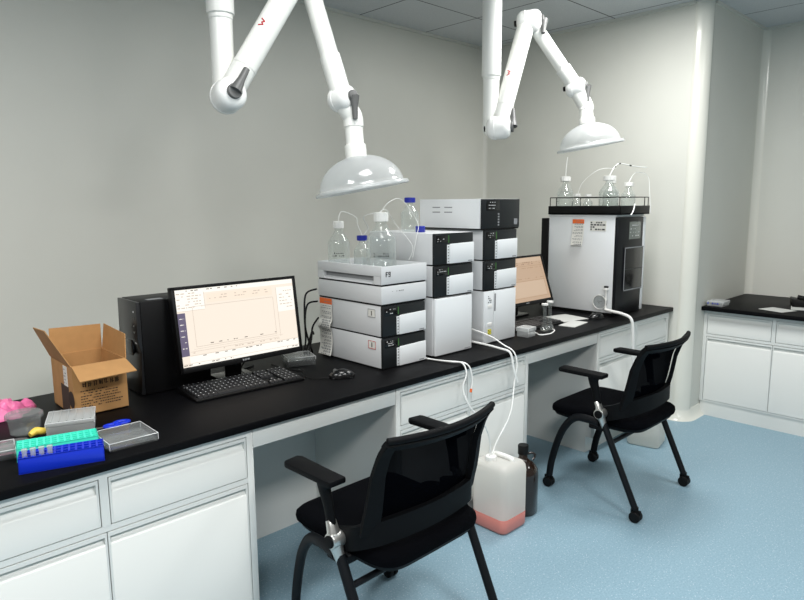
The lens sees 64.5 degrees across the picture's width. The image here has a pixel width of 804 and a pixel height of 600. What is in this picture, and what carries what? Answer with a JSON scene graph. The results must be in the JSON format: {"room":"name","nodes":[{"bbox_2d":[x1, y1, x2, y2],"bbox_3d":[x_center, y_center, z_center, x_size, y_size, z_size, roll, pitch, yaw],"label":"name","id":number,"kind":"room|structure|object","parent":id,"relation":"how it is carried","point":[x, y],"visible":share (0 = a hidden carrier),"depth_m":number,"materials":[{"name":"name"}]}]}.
{"room":"laboratory","nodes":[
{"label":"laboratory","id":0,"kind":"room"},
{"bbox_2d":[0,0,482,399],"bbox_3d":[-1.780,-0.356,3.250,7.036,2.810,0.100,-9,12,-43],"label":"wall","id":1,"kind":"structure","parent":0,"point":[121,176],"depth_m":3.62,"materials":[{"name":"white paint"}]},
{"bbox_2d":[482,127,487,198],"bbox_3d":[0.715,-0.719,5.533,0.035,2.810,0.035,-9,12,-43],"label":"trim","id":2,"kind":"structure","parent":1,"relation":"attached to","point":[484,137],"depth_m":5.47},
{"bbox_2d":[297,0,696,49],"bbox_3d":[-1.191,-1.636,2.355,6.936,0.018,1.728,-9,12,-43],"label":"trim","id":3,"kind":"structure","parent":1,"relation":"attached to","point":[298,1],"depth_m":4.53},
{"bbox_2d":[257,415,803,599],"bbox_3d":[0.795,1.330,1.590,8.100,0.060,6.400,-9,12,-43],"label":"floor","id":4,"kind":"structure","parent":0,"point":[735,531],"depth_m":2.91,"materials":[{"name":"blue plastic"}]},
{"bbox_2d":[0,430,259,599],"bbox_3d":[-1.066,0.844,2.106,0.985,0.771,0.580,-9,12,-43],"label":"base cabinet","id":5,"kind":"object","parent":4,"relation":"on","point":[178,525],"visible":0.77,"depth_m":1.95,"materials":[{"name":"white"}]},
{"bbox_2d":[253,429,316,538],"bbox_3d":[-0.676,0.722,2.890,0.753,0.772,0.019,-9,12,-43],"label":"panel","id":6,"kind":"object","parent":4,"relation":"on","point":[279,491],"visible":0.07,"depth_m":3.00,"materials":[{"name":"white"}]},
{"bbox_2d":[284,401,497,599],"bbox_3d":[-0.031,0.772,2.225,0.656,0.864,0.596,-9,12,-44],"label":"office chair","id":7,"kind":"object","parent":4,"relation":"on","point":[414,499],"visible":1,"depth_m":2.01,"materials":[{"name":"black plastic"}]},
{"bbox_2d":[315,352,528,507],"bbox_3d":[0.117,0.665,3.232,0.945,0.771,0.580,-9,12,-43],"label":"base cabinet","id":8,"kind":"object","parent":4,"relation":"on","point":[350,447],"visible":0.39,"depth_m":2.97,"materials":[{"name":"white"}]},
{"bbox_2d":[473,451,525,534],"bbox_3d":[0.467,0.904,3.049,0.189,0.348,0.201,-9,12,-43],"label":"jug","id":9,"kind":"object","parent":4,"relation":"on","point":[499,485],"visible":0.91,"depth_m":2.98,"materials":[{"name":"plastic"}]},
{"bbox_2d":[426,358,490,455],"bbox_3d":[0.220,0.506,2.967,0.375,0.467,0.136,2,9,17],"label":"tube","id":10,"kind":"object","parent":9,"relation":"attached to","point":[473,411],"visible":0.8,"depth_m":2.90,"materials":[{"name":"white plastic"}]},
{"bbox_2d":[472,329,517,454],"bbox_3d":[0.443,0.423,3.216,0.200,0.557,0.449,-3,9,-19],"label":"tube","id":11,"kind":"object","parent":9,"relation":"attached to","point":[472,329],"visible":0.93,"depth_m":3.12,"materials":[{"name":"white plastic"}]},
{"bbox_2d":[518,443,537,516],"bbox_3d":[0.601,0.886,3.175,0.154,0.346,0.154,-9,12,-43],"label":"bottle","id":12,"kind":"object","parent":4,"relation":"on","point":[531,498],"visible":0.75,"depth_m":3.12,"materials":[{"name":"brown glass"}]},
{"bbox_2d":[527,312,668,451],"bbox_3d":[1.313,0.484,4.372,0.970,0.771,0.580,-9,12,-43],"label":"base cabinet","id":13,"kind":"object","parent":4,"relation":"on","point":[547,384],"visible":0.38,"depth_m":4.04,"materials":[{"name":"white"}]},
{"bbox_2d":[543,331,690,522],"bbox_3d":[1.157,0.588,3.385,0.656,0.864,0.596,-9,12,-43],"label":"office chair","id":14,"kind":"object","parent":4,"relation":"on","point":[643,404],"visible":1,"depth_m":3.18,"materials":[{"name":"black plastic"}]},
{"bbox_2d":[627,423,664,447],"bbox_3d":[1.566,0.742,4.069,0.200,0.348,0.188,6,11,35],"label":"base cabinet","id":15,"kind":"object","parent":4,"relation":"on","point":[653,437],"visible":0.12,"depth_m":3.99,"materials":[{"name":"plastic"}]},
{"bbox_2d":[699,311,803,436],"bbox_3d":[2.744,0.451,4.527,0.780,0.771,0.900,-9,12,-43],"label":"base cabinet","id":16,"kind":"object","parent":4,"relation":"on","point":[752,372],"visible":0.8,"depth_m":4.33,"materials":[{"name":"white"}]},
{"bbox_2d":[701,294,803,321],"bbox_3d":[2.745,0.058,4.448,0.883,0.028,0.931,-9,12,-43],"label":"countertop","id":17,"kind":"structure","parent":16,"relation":"on","point":[744,304],"depth_m":4.45,"materials":[{"name":"black stone"}]},
{"bbox_2d":[760,307,794,312],"bbox_3d":[2.536,0.067,4.302,0.150,0.002,0.170,-4,9,-24],"label":"paper sheet","id":18,"kind":"object","parent":17,"relation":"on","point":[774,309],"visible":1,"depth_m":4.31,"materials":[{"name":"grey paper"}]},
{"bbox_2d":[790,295,803,306],"bbox_3d":[2.801,0.000,4.431,0.160,0.084,0.160,4,10,26],"label":"desk phone","id":19,"kind":"object","parent":17,"relation":"on","point":[798,301],"visible":1,"depth_m":4.38,"materials":[{"name":"black plastic"}]},
{"bbox_2d":[791,306,803,310],"bbox_3d":[2.745,0.057,4.343,0.160,0.002,0.200,5,10,31],"label":"paper sheet","id":20,"kind":"object","parent":17,"relation":"on","point":[792,308],"visible":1,"depth_m":4.34,"materials":[{"name":"grey paper"}]},
{"bbox_3d":[-1.782,0.953,1.424,0.985,0.771,0.580,-9,12,-43],"label":"base cabinet","id":21,"kind":"object","parent":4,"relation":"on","visible":0},
{"bbox_2d":[0,303,672,500],"bbox_3d":[-0.316,0.309,2.931,5.302,0.028,0.865,-9,12,-43],"label":"countertop","id":22,"kind":"structure","parent":21,"relation":"on","point":[180,422],"depth_m":2.34,"materials":[{"name":"black stone"}]},
{"bbox_2d":[0,439,15,451],"bbox_3d":[-1.202,0.447,1.865,0.120,0.030,0.100,-6,10,-33],"label":"case","id":23,"kind":"object","parent":22,"relation":"on","point":[9,439],"visible":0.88,"depth_m":1.86,"materials":[{"name":"plastic"}]},
{"bbox_2d":[0,398,36,421],"bbox_3d":[-1.432,0.375,2.221,0.283,0.066,0.181,-9,12,-43],"label":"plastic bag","id":24,"kind":"object","parent":22,"relation":"on","point":[10,409],"visible":1,"depth_m":2.23,"materials":[{"name":"pink plastic"}]},
{"bbox_2d":[28,426,48,436],"bbox_3d":[-1.162,0.419,2.039,0.028,0.028,0.064,7,11,40],"label":"clip","id":25,"kind":"object","parent":22,"relation":"on","point":[36,430],"visible":0.98,"depth_m":2.03,"materials":[{"name":"yellow plastic"}]},
{"bbox_2d":[16,428,98,462],"bbox_3d":[-1.032,0.434,1.913,0.215,0.040,0.075,-5,10,-30],"label":"tube rack","id":26,"kind":"object","parent":22,"relation":"on","point":[89,434],"visible":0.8,"depth_m":1.90,"materials":[{"name":"teal plastic"}]},
{"bbox_2d":[17,438,104,474],"bbox_3d":[-0.969,0.445,1.818,0.215,0.046,0.062,-5,10,-27],"label":"tube rack","id":27,"kind":"object","parent":22,"relation":"on","point":[78,453],"visible":1,"depth_m":1.80,"materials":[{"name":"blue plastic"}]},
{"bbox_2d":[45,406,95,427],"bbox_3d":[-1.092,0.401,2.106,0.143,0.049,0.135,-4,9,-24],"label":"tip box","id":28,"kind":"object","parent":22,"relation":"on","point":[93,406],"visible":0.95,"depth_m":2.07,"materials":[{"name":"plastic"}]},
{"bbox_2d":[33,323,136,417],"bbox_3d":[-1.138,0.239,2.283,0.266,0.314,0.347,-9,12,-43],"label":"cardboard box","id":29,"kind":"object","parent":22,"relation":"on","point":[88,371],"visible":1,"depth_m":2.30,"materials":[{"name":"brown cardboard"}]},
{"bbox_2d":[69,391,74,407],"bbox_3d":[-1.151,0.348,2.218,0.001,0.060,0.060,-9,12,-43],"label":"print","id":30,"kind":"object","parent":29,"relation":"attached to","point":[71,393],"depth_m":2.21,"materials":[{"name":"black"}]},
{"bbox_2d":[80,376,122,407],"bbox_3d":[-1.066,0.325,2.262,0.140,0.089,0.001,-9,12,-43],"label":"print","id":31,"kind":"object","parent":29,"relation":"attached to","point":[106,392],"depth_m":2.26,"materials":[{"name":"black"}]},
{"bbox_2d":[96,419,130,429],"bbox_3d":[-0.977,0.418,2.095,0.050,0.011,0.172,7,11,41],"label":"scissors","id":32,"kind":"object","parent":22,"relation":"on","point":[122,421],"visible":0.91,"depth_m":2.12,"materials":[{"name":"blue plastic"}]},
{"bbox_2d":[98,421,158,450],"bbox_3d":[-0.864,0.427,1.993,0.148,0.028,0.148,-8,12,-42],"label":"case","id":33,"kind":"object","parent":22,"relation":"on","point":[137,421],"visible":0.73,"depth_m":1.99,"materials":[{"name":"plastic"}]},
{"bbox_2d":[117,292,210,394],"bbox_3d":[-0.961,0.163,2.583,0.294,0.365,0.185,-9,12,-43],"label":"computer tower","id":34,"kind":"object","parent":22,"relation":"on","point":[145,320],"visible":0.69,"depth_m":2.47,"materials":[{"name":"black plastic"}]},
{"bbox_2d":[167,276,302,378],"bbox_3d":[-0.707,0.125,2.676,0.563,0.418,0.186,-9,12,-43],"label":"monitor","id":35,"kind":"object","parent":22,"relation":"on","point":[229,325],"visible":0.95,"depth_m":2.60,"materials":[{"name":"black plastic"}]},
{"bbox_2d":[177,366,303,402],"bbox_3d":[-0.646,0.336,2.582,0.468,0.029,0.185,-8,11,-40],"label":"keyboard","id":36,"kind":"object","parent":22,"relation":"on","point":[198,392],"visible":1,"depth_m":2.54,"materials":[{"name":"black plastic"}]},
{"bbox_2d":[284,351,315,365],"bbox_3d":[-0.477,0.273,2.945,0.130,0.042,0.115,-4,10,-25],"label":"box","id":37,"kind":"object","parent":22,"relation":"on","point":[300,351],"visible":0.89,"depth_m":2.91,"materials":[{"name":"clear plastic"}]},
{"bbox_2d":[271,364,329,378],"bbox_3d":[-0.464,0.314,2.783,0.380,0.007,0.059,7,11,39],"label":"cable","id":38,"kind":"object","parent":22,"relation":"on","point":[271,364],"visible":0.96,"depth_m":2.77,"materials":[{"name":"black plastic"}]},
{"bbox_2d":[289,331,313,361],"bbox_3d":[-0.469,0.217,3.038,0.040,0.128,0.188,5,10,33],"label":"cable","id":39,"kind":"object","parent":22,"relation":"on","point":[311,331],"visible":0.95,"depth_m":3.04,"materials":[{"name":"black plastic"}]},
{"bbox_2d":[288,317,318,359],"bbox_3d":[-0.460,0.186,3.050,0.189,0.185,0.049,-9,12,-43],"label":"cable","id":40,"kind":"object","parent":22,"relation":"on","point":[315,321],"visible":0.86,"depth_m":3.07,"materials":[{"name":"black plastic"}]},
{"bbox_2d":[302,288,316,356],"bbox_3d":[-0.455,0.110,3.070,0.029,0.323,0.136,4,10,28],"label":"cable","id":41,"kind":"object","parent":22,"relation":"on","point":[315,288],"visible":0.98,"depth_m":3.05,"materials":[{"name":"black plastic"}]},
{"bbox_2d":[304,300,317,354],"bbox_3d":[-0.441,0.138,3.084,0.025,0.264,0.103,4,10,27],"label":"cable","id":42,"kind":"object","parent":22,"relation":"on","point":[308,303],"visible":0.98,"depth_m":3.05,"materials":[{"name":"black plastic"}]},
{"bbox_2d":[252,390,394,447],"bbox_3d":[-0.278,0.436,2.426,0.673,0.072,0.023,-9,12,-43],"label":"apron panel","id":43,"kind":"object","parent":22,"relation":"attached to","point":[291,427],"visible":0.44,"depth_m":2.38,"materials":[{"name":"white"}]},
{"bbox_2d":[329,369,354,379],"bbox_3d":[-0.255,0.309,2.699,0.112,0.040,0.062,-3,9,-14],"label":"computer mouse","id":44,"kind":"object","parent":22,"relation":"on","point":[336,374],"visible":1,"depth_m":2.68,"materials":[{"name":"black plastic"}]},
{"bbox_2d":[324,327,425,369],"bbox_3d":[-0.144,0.204,3.046,0.270,0.142,0.462,-9,12,-43],"label":"module","id":45,"kind":"object","parent":22,"relation":"on","point":[396,351],"visible":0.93,"depth_m":2.90,"materials":[{"name":"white plastic"}]},
{"bbox_2d":[323,297,425,338],"bbox_3d":[-0.145,0.063,3.025,0.270,0.142,0.462,-9,12,-43],"label":"module","id":46,"kind":"object","parent":45,"relation":"on","point":[383,322],"visible":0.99,"depth_m":2.87,"materials":[{"name":"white plastic"}]},
{"bbox_2d":[318,297,332,355],"bbox_3d":[-0.369,0.126,3.056,0.017,0.273,0.095,-9,12,-43],"label":"tag","id":47,"kind":"object","parent":46,"relation":"attached to","point":[326,340],"visible":1,"depth_m":3.06,"materials":[{"name":"white paper"}]},
{"bbox_2d":[320,301,330,354],"bbox_3d":[-0.370,0.132,3.057,0.015,0.255,0.081,-9,12,-43],"label":"print","id":48,"kind":"object","parent":47,"relation":"attached to","point":[325,306],"depth_m":3.06,"materials":[{"name":"grey paper"}]},
{"bbox_2d":[318,279,425,306],"bbox_3d":[-0.146,-0.051,3.012,0.280,0.086,0.457,-9,12,-43],"label":"tray","id":49,"kind":"object","parent":46,"relation":"on","point":[346,291],"visible":0.88,"depth_m":2.87,"materials":[{"name":"plastic"}]},
{"bbox_2d":[318,257,426,286],"bbox_3d":[-0.146,-0.138,2.999,0.282,0.086,0.457,-9,12,-43],"label":"tray","id":50,"kind":"object","parent":49,"relation":"on","point":[377,272],"visible":1,"depth_m":2.89,"materials":[{"name":"white plastic"}]},
{"bbox_2d":[331,221,343,255],"bbox_3d":[-0.302,-0.265,3.047,0.104,0.223,0.104,-9,12,-43],"label":"glass bottle","id":51,"kind":"object","parent":50,"relation":"on","point":[336,224],"visible":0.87,"depth_m":3.01,"materials":[{"name":"plastic"}]},
{"bbox_2d":[338,211,361,234],"bbox_3d":[-0.235,-0.367,3.038,0.124,0.114,0.063,3,9,21],"label":"tube","id":52,"kind":"object","parent":51,"relation":"attached to","point":[341,211],"visible":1,"depth_m":3.03,"materials":[{"name":"white plastic"}]},
{"bbox_2d":[357,235,370,250],"bbox_3d":[-0.188,-0.226,3.009,0.080,0.157,0.080,-9,12,-43],"label":"glass bottle","id":53,"kind":"object","parent":50,"relation":"on","point":[359,237],"visible":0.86,"depth_m":2.98,"materials":[{"name":"plastic"}]},
{"bbox_2d":[366,212,392,264],"bbox_3d":[-0.094,-0.261,2.872,0.136,0.266,0.136,-9,12,-43],"label":"glass bottle","id":54,"kind":"object","parent":50,"relation":"on","point":[377,216],"visible":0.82,"depth_m":2.83,"materials":[{"name":"plastic"}]},
{"bbox_2d":[380,209,412,258],"bbox_3d":[-0.039,-0.301,2.957,0.207,0.243,0.050,-9,12,-43],"label":"tube","id":55,"kind":"object","parent":54,"relation":"in","point":[383,209],"visible":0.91,"depth_m":3.00,"materials":[{"name":"white plastic"}]},
{"bbox_2d":[381,198,418,257],"bbox_3d":[-0.012,-0.329,2.951,0.241,0.283,0.034,-8,11,-39],"label":"tube","id":56,"kind":"object","parent":54,"relation":"on","point":[396,198],"visible":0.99,"depth_m":3.00,"materials":[{"name":"white"}]},
{"bbox_2d":[423,293,471,357],"bbox_3d":[0.094,0.098,3.262,0.272,0.285,0.462,-9,12,-43],"label":"module","id":57,"kind":"object","parent":22,"relation":"on","point":[448,329],"visible":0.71,"depth_m":3.07,"materials":[{"name":"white plastic"}]},
{"bbox_2d":[425,263,472,297],"bbox_3d":[0.095,-0.119,3.232,0.278,0.150,0.462,-9,12,-43],"label":"module","id":58,"kind":"object","parent":57,"relation":"on","point":[455,279],"visible":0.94,"depth_m":3.04,"materials":[{"name":"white plastic"}]},
{"bbox_2d":[370,229,473,265],"bbox_3d":[0.095,-0.269,3.210,0.282,0.152,0.462,-9,12,-43],"label":"module","id":59,"kind":"object","parent":58,"relation":"on","point":[432,247],"visible":1,"depth_m":3.07,"materials":[{"name":"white plastic"}]},
{"bbox_2d":[403,197,414,231],"bbox_3d":[0.039,-0.425,3.167,0.088,0.168,0.088,-9,12,-43],"label":"glass bottle","id":60,"kind":"object","parent":59,"relation":"on","point":[407,199],"visible":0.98,"depth_m":3.13,"materials":[{"name":"plastic"}]},
{"bbox_2d":[415,226,424,231],"bbox_3d":[0.089,-0.345,3.094,0.047,0.030,0.047,-9,12,-43],"label":"spare closure","id":61,"kind":"object","parent":59,"relation":"on","point":[421,228],"visible":0.9,"depth_m":3.07,"materials":[{"name":"blue plastic"}]},
{"bbox_2d":[426,357,472,388],"bbox_3d":[0.189,0.334,2.972,0.307,0.125,0.030,5,10,32],"label":"tube","id":62,"kind":"object","parent":22,"relation":"hanging from","point":[426,357],"visible":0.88,"depth_m":2.90,"materials":[{"name":"white plastic"}]},
{"bbox_2d":[469,287,515,343],"bbox_3d":[0.369,0.060,3.522,0.268,0.278,0.436,-9,12,-43],"label":"module","id":63,"kind":"object","parent":22,"relation":"on","point":[493,311],"visible":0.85,"depth_m":3.33,"materials":[{"name":"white plastic"}]},
{"bbox_2d":[471,258,515,291],"bbox_3d":[0.368,-0.155,3.490,0.270,0.155,0.437,-9,12,-43],"label":"module","id":64,"kind":"object","parent":63,"relation":"on","point":[493,274],"visible":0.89,"depth_m":3.30,"materials":[{"name":"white plastic"}]},
{"bbox_2d":[425,228,516,260],"bbox_3d":[0.368,-0.311,3.467,0.273,0.158,0.437,-9,12,-43],"label":"module","id":65,"kind":"object","parent":64,"relation":"on","point":[494,244],"visible":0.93,"depth_m":3.29,"materials":[{"name":"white plastic"}]},
{"bbox_2d":[420,199,519,229],"bbox_3d":[0.363,-0.466,3.440,0.316,0.155,0.437,-9,12,-43],"label":"module","id":66,"kind":"object","parent":65,"relation":"on","point":[467,214],"visible":0.98,"depth_m":3.30,"materials":[{"name":"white plastic"}]},
{"bbox_2d":[471,341,518,382],"bbox_3d":[0.421,0.303,3.228,0.374,0.178,0.035,7,11,39],"label":"tube","id":67,"kind":"object","parent":22,"relation":"on","point":[485,344],"visible":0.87,"depth_m":3.13,"materials":[{"name":"white plastic"}]},
{"bbox_2d":[514,254,552,317],"bbox_3d":[0.734,-0.083,4.073,0.575,0.389,0.183,-9,12,-43],"label":"monitor","id":68,"kind":"object","parent":22,"relation":"on","point":[532,286],"visible":0.55,"depth_m":4.12,"materials":[{"name":"black plastic"}]},
{"bbox_2d":[515,316,563,333],"bbox_3d":[0.765,0.143,3.785,0.455,0.029,0.165,-9,12,-43],"label":"keyboard","id":69,"kind":"object","parent":22,"relation":"on","point":[540,322],"visible":0.8,"depth_m":3.78,"materials":[{"name":"black plastic"}]},
{"bbox_2d":[527,329,554,334],"bbox_3d":[0.811,0.183,3.594,0.216,0.007,0.085,-6,11,-35],"label":"cable","id":70,"kind":"object","parent":22,"relation":"on","point":[552,329],"visible":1,"depth_m":3.57,"materials":[{"name":"white plastic"}]},
{"bbox_2d":[528,332,597,363],"bbox_3d":[0.900,0.258,3.548,0.701,0.072,0.023,-9,12,-43],"label":"apron panel","id":71,"kind":"object","parent":22,"relation":"attached to","point":[557,349],"visible":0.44,"depth_m":3.52,"materials":[{"name":"white"}]},
{"bbox_2d":[547,314,588,321],"bbox_3d":[1.000,0.118,4.027,0.300,0.002,0.200,-6,10,-31],"label":"paper sheet","id":72,"kind":"object","parent":22,"relation":"on","point":[563,317],"visible":0.64,"depth_m":4.06,"materials":[{"name":"grey paper"}]},
{"bbox_2d":[559,320,587,327],"bbox_3d":[1.035,0.144,3.848,0.100,0.004,0.200,6,11,38],"label":"paper sheet","id":73,"kind":"object","parent":22,"relation":"on","point":[573,324],"visible":1,"depth_m":3.84,"materials":[{"name":"grey paper"}]},
{"bbox_2d":[540,197,649,315],"bbox_3d":[1.295,-0.314,4.331,0.413,0.762,0.577,-9,12,-43],"label":"laboratory analyzer","id":74,"kind":"object","parent":22,"relation":"on","point":[600,273],"visible":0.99,"depth_m":4.17,"materials":[{"name":"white plastic"}]},
{"bbox_2d":[560,176,573,196],"bbox_3d":[1.101,-0.709,4.293,0.108,0.241,0.108,-9,12,-43],"label":"glass bottle","id":75,"kind":"object","parent":74,"relation":"on","point":[566,178],"visible":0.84,"depth_m":4.25,"materials":[{"name":"plastic"}]},
{"bbox_2d":[570,219,583,244],"bbox_3d":[1.150,-0.445,4.179,0.023,0.169,0.085,-9,12,-43],"label":"tag","id":76,"kind":"object","parent":74,"relation":"hanging from","point":[578,224],"visible":1,"depth_m":4.18,"materials":[{"name":"white paper"}]},
{"bbox_2d":[572,223,582,244],"bbox_3d":[1.148,-0.440,4.181,0.021,0.159,0.072,-9,12,-43],"label":"print","id":77,"kind":"object","parent":76,"relation":"attached to","point":[577,228],"depth_m":4.18,"materials":[{"name":"grey paper"}]},
{"bbox_2d":[590,222,604,229],"bbox_3d":[1.256,-0.474,4.084,0.001,0.052,0.104,-9,12,-43],"label":"print","id":78,"kind":"object","parent":74,"relation":"attached to","point":[591,222],"depth_m":4.08},
{"bbox_2d":[592,295,605,308],"bbox_3d":[1.281,0.012,4.121,0.023,0.096,0.096,-9,12,-43],"label":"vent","id":79,"kind":"object","parent":74,"relation":"on","point":[598,301],"depth_m":4.14,"materials":[{"name":"white"}]},
{"bbox_2d":[548,197,649,214],"bbox_3d":[1.317,-0.633,4.268,0.398,0.113,0.522,-9,12,-43],"label":"tray","id":80,"kind":"object","parent":74,"relation":"on","point":[552,210],"depth_m":4.13,"materials":[{"name":"black plastic"}]},
{"bbox_2d":[598,176,615,203],"bbox_3d":[1.327,-0.676,4.083,0.124,0.236,0.124,-9,12,-43],"label":"glass bottle","id":81,"kind":"object","parent":74,"relation":"on","point":[605,178],"visible":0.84,"depth_m":4.04,"materials":[{"name":"plastic"}]},
{"bbox_2d":[610,163,646,174],"bbox_3d":[1.469,-0.846,4.131,0.327,0.081,0.015,-5,10,-27],"label":"tube","id":82,"kind":"object","parent":81,"relation":"on","point":[618,163],"visible":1,"depth_m":4.11,"materials":[{"name":"white plastic"}]},
{"bbox_2d":[604,308,634,364],"bbox_3d":[1.379,0.319,4.035,0.055,0.511,0.243,-9,12,-43],"label":"hose","id":83,"kind":"object","parent":74,"relation":"attached to","point":[605,309],"visible":0.75,"depth_m":3.95,"materials":[{"name":"white plastic"}]},
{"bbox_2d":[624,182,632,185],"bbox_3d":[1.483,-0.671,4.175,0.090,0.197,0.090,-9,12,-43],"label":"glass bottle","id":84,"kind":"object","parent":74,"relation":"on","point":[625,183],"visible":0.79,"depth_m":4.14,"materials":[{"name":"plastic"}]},
{"bbox_2d":[629,172,650,212],"bbox_3d":[1.563,-0.710,4.206,0.177,0.265,0.037,-2,9,-14],"label":"tube","id":85,"kind":"object","parent":84,"relation":"attached to","point":[636,172],"visible":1,"depth_m":4.22,"materials":[{"name":"white plastic"}]},
{"bbox_2d":[589,313,604,319],"bbox_3d":[1.230,0.098,4.023,0.112,0.040,0.062,-4,9,-24],"label":"computer mouse","id":86,"kind":"object","parent":22,"relation":"on","point":[594,316],"visible":1,"depth_m":4.00,"materials":[{"name":"black plastic"}]},
{"bbox_2d":[323,0,803,45],"bbox_3d":[0.776,-1.507,1.159,8.100,0.060,6.400,-9,12,-43],"label":"ceiling","id":87,"kind":"structure","parent":0,"point":[460,20],"depth_m":4.32,"materials":[{"name":"tile"}]},
{"bbox_2d":[206,0,408,197],"bbox_3d":[-0.364,-1.040,2.529,0.819,1.259,0.408,-4,10,-25],"label":"extraction arm","id":88,"kind":"object","parent":87,"relation":"hanging from","point":[232,76],"visible":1,"depth_m":2.49},
{"bbox_2d":[316,155,408,197],"bbox_3d":[-0.169,-0.522,2.696,0.399,0.182,0.399,-9,12,-43],"label":"hood","id":89,"kind":"object","parent":88,"relation":"attached to","point":[350,159],"depth_m":2.61,"materials":[{"name":"plastic"}]},
{"bbox_2d":[482,0,624,153],"bbox_3d":[0.885,-1.355,3.660,0.901,0.990,0.402,-4,9,-21],"label":"extraction arm","id":90,"kind":"object","parent":87,"relation":"hanging from","point":[499,115],"visible":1,"depth_m":3.63},
{"bbox_2d":[557,122,624,153],"bbox_3d":[1.128,-0.969,3.810,0.391,0.179,0.391,-9,12,-43],"label":"hood","id":91,"kind":"object","parent":90,"relation":"attached to","point":[582,125],"depth_m":3.73,"materials":[{"name":"plastic"}]},
{"bbox_2d":[487,4,695,403],"bbox_3d":[1.352,-0.639,4.975,0.100,2.810,1.732,-9,12,-43],"label":"wall","id":92,"kind":"structure","parent":0,"point":[638,70],"depth_m":4.58,"materials":[{"name":"white paint"}]},
{"bbox_2d":[667,403,703,421],"bbox_3d":[1.768,0.673,5.417,1.102,0.078,1.760,-9,12,-43],"label":"baseboard","id":93,"kind":"structure","parent":92,"relation":"attached to","point":[694,412],"depth_m":4.51,"materials":[{"name":"white"}]},
{"bbox_2d":[673,0,715,410],"bbox_3d":[1.975,-0.545,4.330,0.099,2.810,0.099,-9,12,-43],"label":"column","id":94,"kind":"structure","parent":92,"relation":"attached to","point":[705,9],"depth_m":4.28,"materials":[{"name":"white paint"}]},
{"bbox_2d":[690,4,762,407],"bbox_3d":[2.386,-0.608,4.727,1.079,2.810,0.100,-9,12,-43],"label":"wall","id":95,"kind":"structure","parent":0,"point":[737,43],"depth_m":4.54,"materials":[{"name":"white paint"}]},
{"bbox_2d":[743,30,771,293],"bbox_3d":[2.736,-0.645,4.957,0.050,2.810,0.050,-9,12,-43],"label":"trim","id":96,"kind":"structure","parent":95,"relation":"attached to","point":[767,34],"depth_m":4.90,"materials":[{"name":"white paint"}]},
{"bbox_2d":[752,24,803,296],"bbox_3d":[4.328,-0.424,3.430,0.100,2.810,4.482,-9,12,-43],"label":"wall","id":97,"kind":"structure","parent":0,"point":[779,253],"depth_m":4.80,"materials":[{"name":"white paint"}]},
{"bbox_2d":[716,0,803,29],"bbox_3d":[3.932,-1.746,2.852,0.975,0.018,4.482,-9,12,-43],"label":"trim","id":98,"kind":"structure","parent":97,"relation":"attached to","point":[725,6],"depth_m":4.55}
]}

